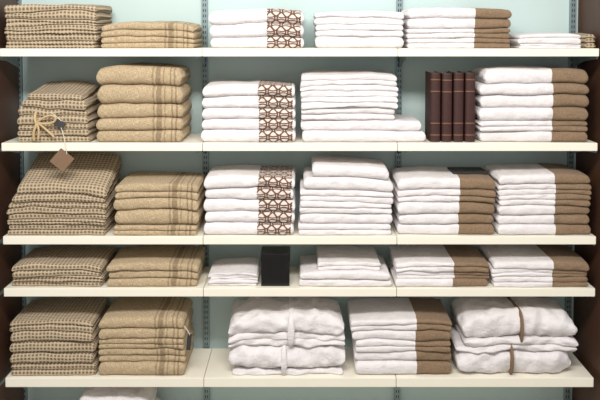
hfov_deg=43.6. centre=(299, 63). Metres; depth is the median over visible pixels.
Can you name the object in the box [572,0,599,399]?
panel
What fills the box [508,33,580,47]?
washcloths
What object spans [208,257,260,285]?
washcloths
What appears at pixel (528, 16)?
wall
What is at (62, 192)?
towel stack
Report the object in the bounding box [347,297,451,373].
towels
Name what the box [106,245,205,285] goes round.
towels
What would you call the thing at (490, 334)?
towels
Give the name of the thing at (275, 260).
gift box
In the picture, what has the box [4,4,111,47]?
towel stack
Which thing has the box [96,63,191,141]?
towels
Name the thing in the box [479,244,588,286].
towels
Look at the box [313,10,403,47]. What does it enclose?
towels
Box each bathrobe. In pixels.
[79,387,160,399]
[228,296,344,374]
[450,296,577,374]
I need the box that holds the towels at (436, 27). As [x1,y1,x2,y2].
[401,7,511,47]
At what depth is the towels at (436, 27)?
3.76 m
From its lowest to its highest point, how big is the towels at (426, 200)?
0.306 m
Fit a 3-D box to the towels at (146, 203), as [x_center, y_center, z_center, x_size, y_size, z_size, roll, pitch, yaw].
[-0.731,0.732,3.957,0.433,0.270,0.334,0,2,0]
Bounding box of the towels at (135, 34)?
[101,21,201,47]
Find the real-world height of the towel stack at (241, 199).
0.311 m
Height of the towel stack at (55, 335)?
0.300 m
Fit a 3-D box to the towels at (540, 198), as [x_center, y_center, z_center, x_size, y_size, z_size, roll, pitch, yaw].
[1.242,0.709,3.958,0.475,0.318,0.330,0,2,0]
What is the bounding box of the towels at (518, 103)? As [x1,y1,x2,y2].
[472,65,588,141]
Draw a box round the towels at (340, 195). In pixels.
[298,155,392,234]
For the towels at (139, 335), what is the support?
on the shelving unit
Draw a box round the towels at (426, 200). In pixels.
[390,166,495,233]
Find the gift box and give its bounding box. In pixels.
[260,246,289,285]
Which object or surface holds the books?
on the shelving unit
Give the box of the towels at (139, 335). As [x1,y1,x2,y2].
[98,296,193,374]
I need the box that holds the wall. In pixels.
[22,0,577,399]
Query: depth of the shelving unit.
3.80 m
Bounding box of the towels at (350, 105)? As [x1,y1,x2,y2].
[300,70,425,141]
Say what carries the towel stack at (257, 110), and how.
on the shelving unit
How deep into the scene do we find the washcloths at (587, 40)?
3.82 m
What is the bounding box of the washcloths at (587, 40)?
[570,33,595,47]
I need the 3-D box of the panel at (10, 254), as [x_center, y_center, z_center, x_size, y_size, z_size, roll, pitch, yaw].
[-1.608,0.485,3.956,0.120,3.200,0.425,0,2,0]
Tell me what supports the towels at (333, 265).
on the shelving unit
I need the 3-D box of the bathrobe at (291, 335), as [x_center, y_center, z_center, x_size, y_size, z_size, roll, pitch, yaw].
[-0.068,1.433,3.986,0.609,0.346,0.365,0,2,0]
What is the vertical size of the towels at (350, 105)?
0.352 m
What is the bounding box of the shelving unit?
[0,0,598,399]
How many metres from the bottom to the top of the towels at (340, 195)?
0.365 m
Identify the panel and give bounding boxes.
[0,0,23,399]
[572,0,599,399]
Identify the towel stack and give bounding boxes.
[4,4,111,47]
[6,128,121,234]
[10,297,108,375]
[11,245,116,286]
[17,80,102,141]
[201,80,295,141]
[204,165,294,234]
[209,8,303,47]
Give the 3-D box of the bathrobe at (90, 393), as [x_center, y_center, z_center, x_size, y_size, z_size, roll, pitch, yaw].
[-0.972,1.820,4.017,0.416,0.246,0.306,0,2,0]
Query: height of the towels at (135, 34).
0.142 m
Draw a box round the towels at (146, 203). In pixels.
[113,172,205,234]
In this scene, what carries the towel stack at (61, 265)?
on the shelving unit
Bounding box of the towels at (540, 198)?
[484,163,591,234]
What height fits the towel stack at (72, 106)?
0.294 m
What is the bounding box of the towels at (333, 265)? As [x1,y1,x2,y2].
[299,245,391,286]
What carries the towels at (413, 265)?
on the shelving unit
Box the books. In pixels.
[425,71,474,141]
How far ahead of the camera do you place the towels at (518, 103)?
3.78 m
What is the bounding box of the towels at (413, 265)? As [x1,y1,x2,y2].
[388,244,489,286]
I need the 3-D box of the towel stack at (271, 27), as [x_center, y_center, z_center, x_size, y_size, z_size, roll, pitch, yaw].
[-0.219,-0.184,3.918,0.477,0.204,0.336,0,2,0]

